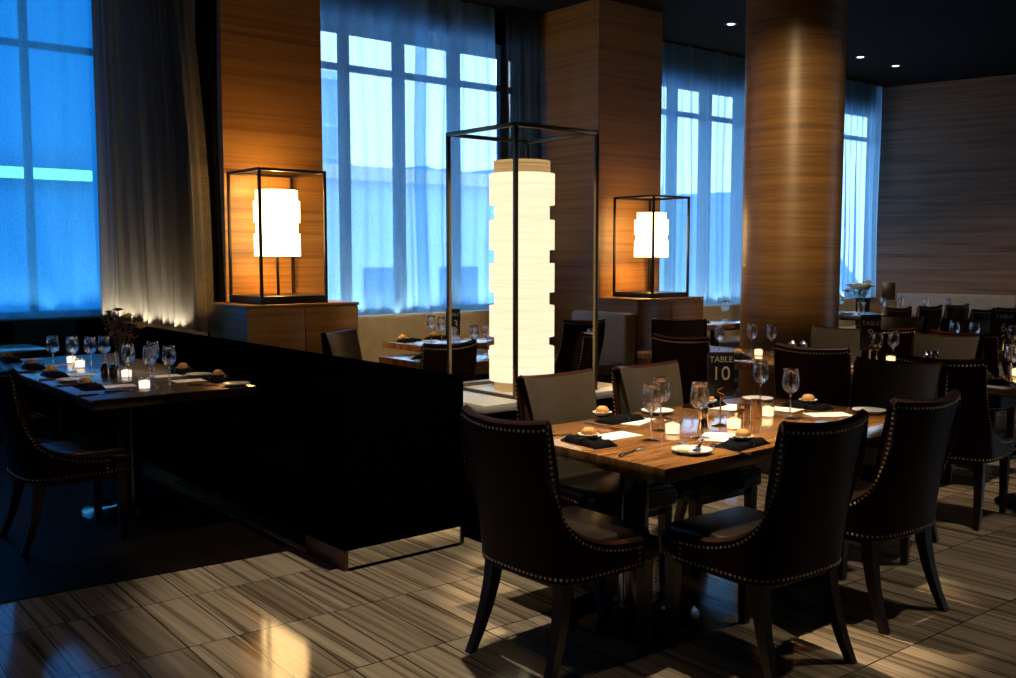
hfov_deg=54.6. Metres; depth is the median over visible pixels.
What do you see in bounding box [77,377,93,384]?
bread roll
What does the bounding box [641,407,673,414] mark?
bread plate
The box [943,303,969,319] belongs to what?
dining chair
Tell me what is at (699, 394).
bowl
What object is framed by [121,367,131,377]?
votive candle
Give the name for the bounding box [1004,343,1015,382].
wine glass
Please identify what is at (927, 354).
glass shaker
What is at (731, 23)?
recessed light
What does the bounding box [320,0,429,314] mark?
sheer curtain
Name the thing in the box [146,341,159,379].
wine glass
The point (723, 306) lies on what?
bowl
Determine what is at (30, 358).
menu card
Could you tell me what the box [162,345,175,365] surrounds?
bowl
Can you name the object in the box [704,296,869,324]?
wall
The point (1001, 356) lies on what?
dining table
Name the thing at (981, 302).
upholstered bench
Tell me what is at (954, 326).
wine glass
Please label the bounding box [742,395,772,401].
bread plate
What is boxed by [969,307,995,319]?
dining chair
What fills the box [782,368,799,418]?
wine glass
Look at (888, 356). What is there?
votive candle
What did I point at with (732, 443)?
folded napkin
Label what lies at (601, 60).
column
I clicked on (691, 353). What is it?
dining chair
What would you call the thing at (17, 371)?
table knife
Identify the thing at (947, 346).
dining chair
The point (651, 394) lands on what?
bowl
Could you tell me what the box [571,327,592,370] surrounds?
dining chair
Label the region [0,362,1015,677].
floor
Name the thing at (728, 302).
wine glass
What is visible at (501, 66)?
window
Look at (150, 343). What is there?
bowl
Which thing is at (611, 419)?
folded napkin
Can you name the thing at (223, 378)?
folded napkin
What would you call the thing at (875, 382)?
dining chair
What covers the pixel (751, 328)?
bowl
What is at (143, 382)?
votive candle
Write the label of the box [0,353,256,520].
dining table
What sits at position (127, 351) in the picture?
bowl
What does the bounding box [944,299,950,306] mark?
wine glass
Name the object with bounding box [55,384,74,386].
table knife
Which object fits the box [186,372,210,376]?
bread plate
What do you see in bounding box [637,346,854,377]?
dining table
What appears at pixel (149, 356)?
bowl
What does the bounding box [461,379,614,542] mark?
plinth
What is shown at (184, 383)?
table knife
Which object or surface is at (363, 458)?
upholstered bench
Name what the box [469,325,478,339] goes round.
bowl
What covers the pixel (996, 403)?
dining chair
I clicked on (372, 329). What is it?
upholstered bench
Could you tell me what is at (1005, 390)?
dining table
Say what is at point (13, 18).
sheer curtain
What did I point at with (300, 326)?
base cabinet
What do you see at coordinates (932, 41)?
ceiling
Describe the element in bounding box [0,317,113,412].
wall
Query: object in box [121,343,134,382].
wine glass
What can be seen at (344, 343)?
dining chair
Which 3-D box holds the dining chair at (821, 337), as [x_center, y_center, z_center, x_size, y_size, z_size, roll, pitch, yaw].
[2.463,0.398,7.657,0.550,0.967,0.634,4,7,42]
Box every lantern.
[226,167,327,304]
[446,121,599,399]
[613,195,689,297]
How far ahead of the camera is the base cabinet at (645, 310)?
10.06 m
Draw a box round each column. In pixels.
[540,0,662,353]
[739,0,847,397]
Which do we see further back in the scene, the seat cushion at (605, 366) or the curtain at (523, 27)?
the curtain at (523, 27)
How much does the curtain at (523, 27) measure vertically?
3.312 m
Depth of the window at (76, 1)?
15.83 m
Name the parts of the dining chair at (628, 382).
nailhead trim, leg, leg, seat rail, seat, leg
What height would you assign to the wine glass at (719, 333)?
0.236 m
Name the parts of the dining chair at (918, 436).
leg, leg, seat, leg, seat rail, nailhead trim, leg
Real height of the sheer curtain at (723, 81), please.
3.328 m
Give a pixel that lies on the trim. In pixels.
(287, 551)
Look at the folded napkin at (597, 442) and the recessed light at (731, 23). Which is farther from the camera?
the recessed light at (731, 23)
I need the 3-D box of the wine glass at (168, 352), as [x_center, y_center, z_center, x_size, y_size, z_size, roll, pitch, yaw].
[-2.001,0.159,5.818,0.081,0.236,0.081,-2,5,-24]
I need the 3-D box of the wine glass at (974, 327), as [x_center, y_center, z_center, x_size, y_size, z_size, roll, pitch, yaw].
[3.786,-0.027,7.996,0.081,0.236,0.081,3,6,32]
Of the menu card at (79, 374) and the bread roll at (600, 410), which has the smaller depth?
the bread roll at (600, 410)
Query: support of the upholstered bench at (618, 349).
on the floor
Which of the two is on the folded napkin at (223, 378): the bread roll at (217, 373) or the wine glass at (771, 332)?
the bread roll at (217, 373)
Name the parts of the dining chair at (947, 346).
leg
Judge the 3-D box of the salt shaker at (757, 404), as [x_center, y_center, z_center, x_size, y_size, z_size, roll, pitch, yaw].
[1.157,0.332,4.588,0.057,0.100,0.057,-4,6,-39]
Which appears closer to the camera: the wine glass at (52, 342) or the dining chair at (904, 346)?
the wine glass at (52, 342)
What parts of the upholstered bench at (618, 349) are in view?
backrest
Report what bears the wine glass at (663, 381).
on the dining table at (614, 616)
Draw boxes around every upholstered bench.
[28,319,463,571]
[358,310,557,380]
[554,310,634,383]
[703,298,856,377]
[897,293,1015,343]
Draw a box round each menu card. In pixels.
[21,358,45,360]
[44,364,66,366]
[67,373,97,376]
[102,384,135,387]
[152,374,187,377]
[171,378,206,382]
[598,431,642,440]
[621,418,654,425]
[698,432,734,441]
[709,404,736,410]
[774,406,804,412]
[803,412,851,417]
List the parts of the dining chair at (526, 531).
leg, nailhead trim, leg, seat rail, leg, seat, leg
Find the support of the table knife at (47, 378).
on the dining table at (128, 403)
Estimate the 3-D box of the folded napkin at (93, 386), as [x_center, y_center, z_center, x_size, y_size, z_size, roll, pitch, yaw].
[-2.430,0.271,5.718,0.117,0.030,0.230,-4,6,-39]
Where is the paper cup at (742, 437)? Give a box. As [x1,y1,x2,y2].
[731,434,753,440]
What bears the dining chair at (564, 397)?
on the floor
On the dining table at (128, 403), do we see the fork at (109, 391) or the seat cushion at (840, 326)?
the fork at (109, 391)
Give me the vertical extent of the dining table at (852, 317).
0.760 m
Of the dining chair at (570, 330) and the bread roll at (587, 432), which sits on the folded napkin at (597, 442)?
the bread roll at (587, 432)
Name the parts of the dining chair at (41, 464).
leg, leg, nailhead trim, seat rail, seat, leg, leg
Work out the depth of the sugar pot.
4.45 m
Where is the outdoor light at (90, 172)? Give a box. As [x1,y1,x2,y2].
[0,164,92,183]
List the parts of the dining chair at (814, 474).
leg, seat, leg, seat rail, leg, nailhead trim, leg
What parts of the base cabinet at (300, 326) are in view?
door, door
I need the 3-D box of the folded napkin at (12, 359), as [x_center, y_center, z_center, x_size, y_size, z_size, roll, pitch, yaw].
[-3.622,0.147,7.167,0.117,0.030,0.230,-4,6,-39]
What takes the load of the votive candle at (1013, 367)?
on the dining table at (1005, 390)
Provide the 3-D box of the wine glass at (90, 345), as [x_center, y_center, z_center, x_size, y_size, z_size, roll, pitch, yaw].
[-2.739,0.104,6.464,0.081,0.236,0.081,0,5,-3]
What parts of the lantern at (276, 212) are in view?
post, post, frame, stem, plate, post, post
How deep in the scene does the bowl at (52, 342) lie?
6.52 m
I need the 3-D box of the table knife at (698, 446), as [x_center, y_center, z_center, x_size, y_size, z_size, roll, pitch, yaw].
[0.754,0.418,3.890,0.018,0.012,0.222,2,5,20]
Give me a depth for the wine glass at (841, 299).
13.00 m
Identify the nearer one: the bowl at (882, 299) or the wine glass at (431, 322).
the wine glass at (431, 322)
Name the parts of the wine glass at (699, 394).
stem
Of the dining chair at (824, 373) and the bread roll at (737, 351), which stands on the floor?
the dining chair at (824, 373)
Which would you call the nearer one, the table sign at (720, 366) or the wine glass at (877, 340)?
the table sign at (720, 366)
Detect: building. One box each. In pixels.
[321,70,337,163]
[351,164,858,296]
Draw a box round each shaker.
[100,362,109,376]
[109,363,118,377]
[750,399,762,421]
[789,340,796,345]
[800,340,807,347]
[924,351,931,357]
[931,351,938,358]
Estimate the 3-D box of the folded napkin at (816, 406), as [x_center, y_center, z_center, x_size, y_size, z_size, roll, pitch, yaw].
[1.522,0.332,4.996,0.117,0.030,0.230,-3,6,-35]
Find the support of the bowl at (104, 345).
on the wine glass at (104, 345)
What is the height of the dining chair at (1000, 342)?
0.967 m
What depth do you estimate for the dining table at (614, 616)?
4.11 m
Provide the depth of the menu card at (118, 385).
5.82 m
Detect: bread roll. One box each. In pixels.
[0,352,13,357]
[24,359,37,364]
[43,365,58,372]
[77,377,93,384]
[176,363,189,369]
[211,369,225,376]
[398,334,407,338]
[578,427,599,438]
[593,406,611,415]
[709,396,716,402]
[731,429,753,440]
[734,349,743,354]
[799,394,816,402]
[987,371,993,378]
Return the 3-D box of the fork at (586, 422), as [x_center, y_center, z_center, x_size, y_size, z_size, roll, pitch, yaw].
[0.420,0.389,4.431,0.022,0.012,0.212,-4,6,-39]
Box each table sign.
[446,309,459,342]
[707,352,734,427]
[859,314,880,357]
[882,282,894,302]
[990,311,1015,352]
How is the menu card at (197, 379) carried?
on the dining table at (128, 403)
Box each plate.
[56,377,81,382]
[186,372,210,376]
[223,381,249,386]
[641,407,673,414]
[671,445,712,454]
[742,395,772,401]
[852,407,885,413]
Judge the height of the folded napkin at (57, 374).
0.030 m
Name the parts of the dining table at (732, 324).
mounting plate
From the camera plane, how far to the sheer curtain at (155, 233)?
8.56 m
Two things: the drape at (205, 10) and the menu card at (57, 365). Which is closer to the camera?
the menu card at (57, 365)
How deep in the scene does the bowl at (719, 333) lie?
7.46 m
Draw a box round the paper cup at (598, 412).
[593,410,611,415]
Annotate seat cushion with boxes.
[554,358,623,375]
[721,335,739,347]
[839,325,856,328]
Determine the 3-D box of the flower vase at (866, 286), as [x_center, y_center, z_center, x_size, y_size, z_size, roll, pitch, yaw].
[4.607,-0.549,12.890,0.432,0.446,0.429,-4,6,-39]
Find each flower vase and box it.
[97,307,147,375]
[842,280,873,313]
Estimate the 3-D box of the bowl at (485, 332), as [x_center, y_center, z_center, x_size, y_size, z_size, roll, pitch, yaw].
[-0.159,-0.057,7.658,0.081,0.118,0.081,2,5,27]
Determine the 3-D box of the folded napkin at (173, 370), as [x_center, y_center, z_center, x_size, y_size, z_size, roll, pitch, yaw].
[-2.127,0.208,6.447,0.117,0.030,0.230,-4,6,-39]
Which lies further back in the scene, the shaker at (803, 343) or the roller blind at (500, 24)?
the roller blind at (500, 24)
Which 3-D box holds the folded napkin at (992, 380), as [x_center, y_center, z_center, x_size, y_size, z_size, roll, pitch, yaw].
[2.900,0.248,5.978,0.117,0.030,0.230,-3,6,-30]
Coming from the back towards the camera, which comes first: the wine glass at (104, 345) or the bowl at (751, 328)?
the bowl at (751, 328)
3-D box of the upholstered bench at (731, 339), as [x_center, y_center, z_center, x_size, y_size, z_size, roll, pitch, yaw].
[3.490,-0.033,13.230,4.992,0.880,0.710,-4,6,-39]
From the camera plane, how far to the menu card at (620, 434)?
4.21 m
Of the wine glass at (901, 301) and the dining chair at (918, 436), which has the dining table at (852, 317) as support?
the wine glass at (901, 301)
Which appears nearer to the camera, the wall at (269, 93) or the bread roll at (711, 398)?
the bread roll at (711, 398)
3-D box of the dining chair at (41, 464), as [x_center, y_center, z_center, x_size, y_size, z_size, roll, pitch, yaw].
[-2.427,0.599,5.293,0.634,0.967,0.550,-4,6,-39]
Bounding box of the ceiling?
[320,0,1015,96]
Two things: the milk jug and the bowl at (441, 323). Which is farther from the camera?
the bowl at (441, 323)
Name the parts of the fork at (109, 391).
handle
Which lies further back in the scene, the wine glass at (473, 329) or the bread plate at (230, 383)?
the wine glass at (473, 329)
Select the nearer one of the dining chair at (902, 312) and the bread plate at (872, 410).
the bread plate at (872, 410)
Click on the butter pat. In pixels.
(679, 449)
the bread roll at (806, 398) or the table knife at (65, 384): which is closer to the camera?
the bread roll at (806, 398)
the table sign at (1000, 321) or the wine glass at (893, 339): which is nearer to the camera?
the wine glass at (893, 339)
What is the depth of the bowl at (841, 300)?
13.00 m
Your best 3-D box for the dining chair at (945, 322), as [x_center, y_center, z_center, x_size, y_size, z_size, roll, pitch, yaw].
[3.941,0.314,8.645,0.550,0.967,0.634,4,7,42]
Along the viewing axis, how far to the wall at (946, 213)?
15.27 m
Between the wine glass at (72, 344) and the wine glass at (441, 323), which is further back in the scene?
the wine glass at (441, 323)
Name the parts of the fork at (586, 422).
handle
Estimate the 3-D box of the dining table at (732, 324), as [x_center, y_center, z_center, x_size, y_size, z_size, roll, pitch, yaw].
[2.438,0.178,11.454,1.200,0.760,0.580,-4,6,-39]
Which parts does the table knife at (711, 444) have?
handle, blade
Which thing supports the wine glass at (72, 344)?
on the dining table at (128, 403)
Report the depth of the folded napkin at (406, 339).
8.76 m
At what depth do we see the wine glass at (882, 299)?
12.54 m
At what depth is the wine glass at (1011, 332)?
7.56 m
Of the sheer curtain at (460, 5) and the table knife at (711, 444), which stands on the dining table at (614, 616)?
the table knife at (711, 444)
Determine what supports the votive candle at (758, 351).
on the dining table at (738, 364)
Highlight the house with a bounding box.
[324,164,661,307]
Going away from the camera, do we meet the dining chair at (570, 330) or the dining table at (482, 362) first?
the dining table at (482, 362)
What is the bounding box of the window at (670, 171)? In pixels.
[662,86,870,303]
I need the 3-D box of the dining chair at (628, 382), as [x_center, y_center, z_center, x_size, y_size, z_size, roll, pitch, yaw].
[0.890,0.622,5.031,0.550,0.967,0.634,-4,6,-39]
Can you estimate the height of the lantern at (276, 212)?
1.045 m
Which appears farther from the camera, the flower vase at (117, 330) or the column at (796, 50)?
the column at (796, 50)
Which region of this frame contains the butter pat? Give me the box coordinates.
[677,448,688,451]
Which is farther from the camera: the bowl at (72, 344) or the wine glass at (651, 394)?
the bowl at (72, 344)
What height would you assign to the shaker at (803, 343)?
0.133 m
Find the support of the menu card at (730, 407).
on the dining table at (614, 616)
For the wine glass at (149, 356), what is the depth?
5.78 m
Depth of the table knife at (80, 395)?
5.41 m
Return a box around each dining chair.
[0,368,131,556]
[321,328,361,359]
[420,338,476,381]
[460,404,658,677]
[516,368,676,599]
[554,317,604,372]
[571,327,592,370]
[612,360,761,575]
[650,318,707,363]
[651,333,743,404]
[660,409,868,677]
[774,343,851,406]
[778,388,960,635]
[809,325,870,358]
[849,356,947,564]
[855,324,916,359]
[876,314,927,333]
[884,306,911,316]
[896,353,1015,530]
[911,332,983,482]
[915,304,942,333]
[929,329,1015,434]
[939,317,989,332]
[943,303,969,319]
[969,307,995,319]
[996,307,1015,375]
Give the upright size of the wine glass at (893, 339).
0.236 m
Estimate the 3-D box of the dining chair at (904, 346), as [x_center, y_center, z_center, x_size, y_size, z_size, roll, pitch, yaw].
[3.191,0.360,8.099,0.550,0.967,0.634,4,7,42]
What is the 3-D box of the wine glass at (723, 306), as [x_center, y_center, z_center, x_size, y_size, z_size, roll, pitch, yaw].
[2.515,-0.323,11.476,0.081,0.236,0.081,-2,5,-21]
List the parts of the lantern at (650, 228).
post, post, stem, plate, frame, post, post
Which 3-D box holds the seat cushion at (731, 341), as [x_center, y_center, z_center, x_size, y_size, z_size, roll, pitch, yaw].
[2.578,0.065,12.376,2.492,0.110,0.550,-4,6,-39]
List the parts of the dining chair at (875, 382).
seat, leg, leg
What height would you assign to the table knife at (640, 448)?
0.012 m
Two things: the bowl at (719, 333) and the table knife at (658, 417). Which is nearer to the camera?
the table knife at (658, 417)
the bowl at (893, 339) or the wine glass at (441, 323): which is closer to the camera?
the bowl at (893, 339)
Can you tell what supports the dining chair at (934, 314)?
on the floor
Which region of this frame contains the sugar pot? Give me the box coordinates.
[729,410,744,425]
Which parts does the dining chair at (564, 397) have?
nailhead trim, leg, seat, seat rail, leg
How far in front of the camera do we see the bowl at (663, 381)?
4.29 m
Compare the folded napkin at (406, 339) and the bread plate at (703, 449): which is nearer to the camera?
the bread plate at (703, 449)
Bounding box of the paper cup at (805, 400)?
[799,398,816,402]
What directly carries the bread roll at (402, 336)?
on the folded napkin at (406, 339)
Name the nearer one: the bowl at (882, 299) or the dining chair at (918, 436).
the dining chair at (918, 436)
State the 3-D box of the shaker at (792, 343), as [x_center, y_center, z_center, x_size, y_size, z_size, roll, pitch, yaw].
[2.158,0.071,7.458,0.068,0.133,0.068,-4,6,-39]
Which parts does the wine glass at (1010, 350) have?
stem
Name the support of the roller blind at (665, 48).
attached to the window at (670, 171)
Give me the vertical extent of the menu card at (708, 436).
0.002 m
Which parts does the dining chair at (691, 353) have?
nailhead trim, seat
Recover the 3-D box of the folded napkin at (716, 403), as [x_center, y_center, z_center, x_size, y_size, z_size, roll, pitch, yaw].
[1.006,0.330,5.023,0.230,0.030,0.117,-4,7,-41]
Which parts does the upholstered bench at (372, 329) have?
backrest, backrest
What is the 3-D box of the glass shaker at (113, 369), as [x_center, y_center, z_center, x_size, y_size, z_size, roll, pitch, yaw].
[-2.478,0.200,6.194,0.060,0.090,0.060,-4,6,-39]
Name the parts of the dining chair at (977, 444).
nailhead trim, seat rail, leg, seat, leg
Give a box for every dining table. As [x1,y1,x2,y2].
[0,344,49,443]
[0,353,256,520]
[379,349,488,369]
[382,335,493,351]
[551,395,886,640]
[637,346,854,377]
[707,318,739,389]
[839,311,968,324]
[987,375,1015,511]
[998,347,1015,453]
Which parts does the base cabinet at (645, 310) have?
socket plate, door, door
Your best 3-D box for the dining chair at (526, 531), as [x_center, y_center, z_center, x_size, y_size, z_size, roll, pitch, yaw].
[0.180,0.731,3.751,0.634,0.967,0.550,-4,6,-39]
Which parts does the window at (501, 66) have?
frame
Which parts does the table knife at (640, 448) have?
handle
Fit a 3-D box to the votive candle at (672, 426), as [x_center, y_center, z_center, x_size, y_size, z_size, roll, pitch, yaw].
[0.709,0.380,4.246,0.068,0.062,0.068,-4,6,-39]
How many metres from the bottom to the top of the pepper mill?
0.127 m
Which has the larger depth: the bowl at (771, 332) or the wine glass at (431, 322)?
the wine glass at (431, 322)
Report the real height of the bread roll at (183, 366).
0.044 m
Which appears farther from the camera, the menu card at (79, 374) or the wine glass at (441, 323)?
the wine glass at (441, 323)
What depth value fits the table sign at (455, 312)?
8.71 m
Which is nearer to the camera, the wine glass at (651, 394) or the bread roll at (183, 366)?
the wine glass at (651, 394)
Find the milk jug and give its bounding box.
[737,404,751,423]
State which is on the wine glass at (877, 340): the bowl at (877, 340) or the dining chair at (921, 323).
the bowl at (877, 340)
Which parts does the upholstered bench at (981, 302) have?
backrest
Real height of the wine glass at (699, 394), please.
0.236 m
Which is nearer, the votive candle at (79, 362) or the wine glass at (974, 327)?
the votive candle at (79, 362)
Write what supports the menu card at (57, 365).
on the dining table at (128, 403)
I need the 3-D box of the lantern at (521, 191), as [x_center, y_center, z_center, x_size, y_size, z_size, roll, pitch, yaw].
[0.080,-0.447,5.692,0.625,1.480,0.625,-4,6,-39]
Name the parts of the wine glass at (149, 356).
stem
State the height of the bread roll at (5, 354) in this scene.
0.044 m
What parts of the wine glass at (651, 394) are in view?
stem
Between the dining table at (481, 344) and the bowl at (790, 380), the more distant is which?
the dining table at (481, 344)
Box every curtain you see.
[0,0,101,318]
[92,0,213,332]
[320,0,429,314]
[414,0,497,312]
[505,6,541,158]
[659,40,744,304]
[840,78,881,297]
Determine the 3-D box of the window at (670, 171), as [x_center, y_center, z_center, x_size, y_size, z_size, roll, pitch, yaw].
[3.441,-2.203,14.079,6.560,3.340,0.120,-4,6,-39]
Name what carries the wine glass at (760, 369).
on the dining table at (614, 616)
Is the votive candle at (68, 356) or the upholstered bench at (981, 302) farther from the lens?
the upholstered bench at (981, 302)
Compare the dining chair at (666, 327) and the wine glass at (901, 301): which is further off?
the wine glass at (901, 301)
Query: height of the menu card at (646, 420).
0.002 m
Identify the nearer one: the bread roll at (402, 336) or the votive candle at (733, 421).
the votive candle at (733, 421)
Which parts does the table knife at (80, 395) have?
handle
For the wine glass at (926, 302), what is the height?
0.236 m
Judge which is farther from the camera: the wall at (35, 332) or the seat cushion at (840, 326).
the seat cushion at (840, 326)
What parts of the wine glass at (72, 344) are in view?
stem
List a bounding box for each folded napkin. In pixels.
[0,357,22,362]
[20,364,45,370]
[40,371,68,377]
[73,383,105,390]
[168,368,195,374]
[202,375,234,382]
[395,338,422,342]
[411,354,420,359]
[424,335,446,339]
[560,434,617,448]
[595,412,645,424]
[682,400,727,408]
[715,437,769,450]
[734,354,752,359]
[782,400,833,410]
[987,377,1008,384]
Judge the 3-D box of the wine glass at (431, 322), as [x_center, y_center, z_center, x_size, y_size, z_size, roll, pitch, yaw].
[-0.678,-0.088,8.709,0.081,0.236,0.081,4,6,40]
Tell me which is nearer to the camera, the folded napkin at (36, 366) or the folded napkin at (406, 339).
the folded napkin at (36, 366)
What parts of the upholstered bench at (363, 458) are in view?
seat, backrest, panel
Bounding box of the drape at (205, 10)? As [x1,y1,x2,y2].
[195,0,225,335]
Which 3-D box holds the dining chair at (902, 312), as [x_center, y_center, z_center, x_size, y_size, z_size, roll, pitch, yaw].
[4.160,0.104,11.106,0.550,0.967,0.634,-4,6,-37]
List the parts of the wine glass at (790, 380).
stem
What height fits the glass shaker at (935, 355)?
0.110 m
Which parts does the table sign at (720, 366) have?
stem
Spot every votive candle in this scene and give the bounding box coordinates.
[66,354,75,362]
[74,358,84,367]
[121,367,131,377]
[138,377,149,388]
[665,419,680,434]
[726,414,741,429]
[754,347,762,355]
[762,403,774,417]
[886,354,895,360]
[1012,366,1015,375]
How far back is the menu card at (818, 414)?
4.76 m
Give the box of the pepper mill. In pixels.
[697,406,708,432]
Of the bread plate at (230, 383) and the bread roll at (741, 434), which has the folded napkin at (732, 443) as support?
the bread roll at (741, 434)
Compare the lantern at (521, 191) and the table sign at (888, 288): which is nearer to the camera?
the lantern at (521, 191)
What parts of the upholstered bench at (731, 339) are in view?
backrest, backrest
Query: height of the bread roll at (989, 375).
0.044 m
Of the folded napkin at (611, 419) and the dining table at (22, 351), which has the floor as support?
the dining table at (22, 351)
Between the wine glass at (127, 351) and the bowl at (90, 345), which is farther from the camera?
the bowl at (90, 345)
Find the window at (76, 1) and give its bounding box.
[0,0,100,311]
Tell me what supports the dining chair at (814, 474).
on the floor
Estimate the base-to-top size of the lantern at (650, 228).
1.053 m
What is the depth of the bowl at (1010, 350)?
5.93 m
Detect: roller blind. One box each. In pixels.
[320,0,505,46]
[662,48,869,117]
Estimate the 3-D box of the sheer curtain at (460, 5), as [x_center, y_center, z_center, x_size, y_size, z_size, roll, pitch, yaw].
[-0.545,-1.897,10.415,1.090,3.312,0.082,-4,6,-39]
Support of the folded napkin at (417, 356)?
on the dining table at (482, 362)
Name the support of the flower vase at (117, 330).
on the dining table at (128, 403)
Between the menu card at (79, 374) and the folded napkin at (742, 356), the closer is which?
the menu card at (79, 374)
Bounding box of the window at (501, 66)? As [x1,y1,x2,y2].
[321,18,507,314]
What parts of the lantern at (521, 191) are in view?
post, post, frame, post, frame, post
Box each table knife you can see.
[17,371,39,372]
[38,378,56,380]
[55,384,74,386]
[77,392,117,396]
[184,383,219,385]
[618,447,644,456]
[640,414,671,419]
[692,439,704,450]
[710,443,751,454]
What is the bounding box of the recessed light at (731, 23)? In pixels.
[724,22,737,25]
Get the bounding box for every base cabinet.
[210,300,358,353]
[586,296,703,364]
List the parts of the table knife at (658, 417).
handle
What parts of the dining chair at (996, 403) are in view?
leg, leg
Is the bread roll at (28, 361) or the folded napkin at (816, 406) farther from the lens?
the bread roll at (28, 361)
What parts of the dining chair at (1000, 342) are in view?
leg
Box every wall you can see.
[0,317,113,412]
[115,0,323,335]
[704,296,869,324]
[862,74,1015,312]
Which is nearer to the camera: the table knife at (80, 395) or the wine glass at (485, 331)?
the table knife at (80, 395)
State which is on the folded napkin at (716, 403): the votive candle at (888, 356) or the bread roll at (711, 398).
the bread roll at (711, 398)
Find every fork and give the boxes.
[104,389,139,392]
[584,421,619,429]
[678,441,699,450]
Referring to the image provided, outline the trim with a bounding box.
[286,550,327,571]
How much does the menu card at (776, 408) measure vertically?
0.002 m
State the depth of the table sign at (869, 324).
6.99 m
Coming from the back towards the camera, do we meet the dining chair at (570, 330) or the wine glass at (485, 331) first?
the dining chair at (570, 330)
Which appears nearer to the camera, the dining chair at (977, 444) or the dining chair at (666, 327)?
the dining chair at (977, 444)
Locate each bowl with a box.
[46,335,58,352]
[66,336,78,353]
[84,336,96,354]
[98,336,110,353]
[121,343,134,362]
[142,346,156,365]
[146,341,159,357]
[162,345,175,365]
[427,316,435,328]
[437,317,445,330]
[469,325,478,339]
[482,324,490,338]
[642,383,660,411]
[653,376,669,403]
[690,381,708,409]
[714,325,724,340]
[720,301,726,310]
[747,324,756,338]
[753,360,768,383]
[766,324,776,339]
[782,368,799,393]
[839,296,843,304]
[871,332,883,348]
[880,297,885,305]
[887,331,899,347]
[1004,343,1015,362]
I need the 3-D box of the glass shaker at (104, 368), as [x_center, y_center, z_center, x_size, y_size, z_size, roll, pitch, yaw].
[-2.557,0.194,6.258,0.060,0.090,0.060,-4,6,-39]
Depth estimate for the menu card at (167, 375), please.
6.30 m
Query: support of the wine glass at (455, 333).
on the dining table at (482, 362)
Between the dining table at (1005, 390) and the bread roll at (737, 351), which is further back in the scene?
the bread roll at (737, 351)
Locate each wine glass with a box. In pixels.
[46,335,58,370]
[66,336,78,371]
[84,336,96,372]
[98,336,110,371]
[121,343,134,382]
[142,346,156,385]
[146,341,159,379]
[162,345,175,385]
[427,316,435,342]
[437,317,445,343]
[452,326,458,343]
[469,325,478,355]
[482,324,490,354]
[642,383,660,440]
[653,376,669,430]
[690,381,708,438]
[714,325,724,351]
[720,301,726,320]
[724,300,729,320]
[747,324,756,354]
[753,360,768,398]
[766,324,776,354]
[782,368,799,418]
[839,296,843,311]
[871,332,883,358]
[880,297,885,313]
[887,331,899,360]
[898,297,904,307]
[923,298,929,305]
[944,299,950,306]
[949,320,959,332]
[969,321,979,332]
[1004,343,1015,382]
[1007,324,1015,342]
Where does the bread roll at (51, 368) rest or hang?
on the folded napkin at (57, 374)
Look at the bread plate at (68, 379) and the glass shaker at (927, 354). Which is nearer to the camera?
the bread plate at (68, 379)
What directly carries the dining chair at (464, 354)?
on the floor
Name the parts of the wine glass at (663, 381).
stem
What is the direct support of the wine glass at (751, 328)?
on the dining table at (738, 364)
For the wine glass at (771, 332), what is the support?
on the dining table at (738, 364)
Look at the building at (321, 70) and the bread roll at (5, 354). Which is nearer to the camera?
the bread roll at (5, 354)
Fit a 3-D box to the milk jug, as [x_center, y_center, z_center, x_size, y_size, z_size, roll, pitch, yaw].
[1.083,0.345,4.521,0.068,0.085,0.068,-4,6,-39]
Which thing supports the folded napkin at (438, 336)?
on the dining table at (481, 344)
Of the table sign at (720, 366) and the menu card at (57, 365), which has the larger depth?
the menu card at (57, 365)

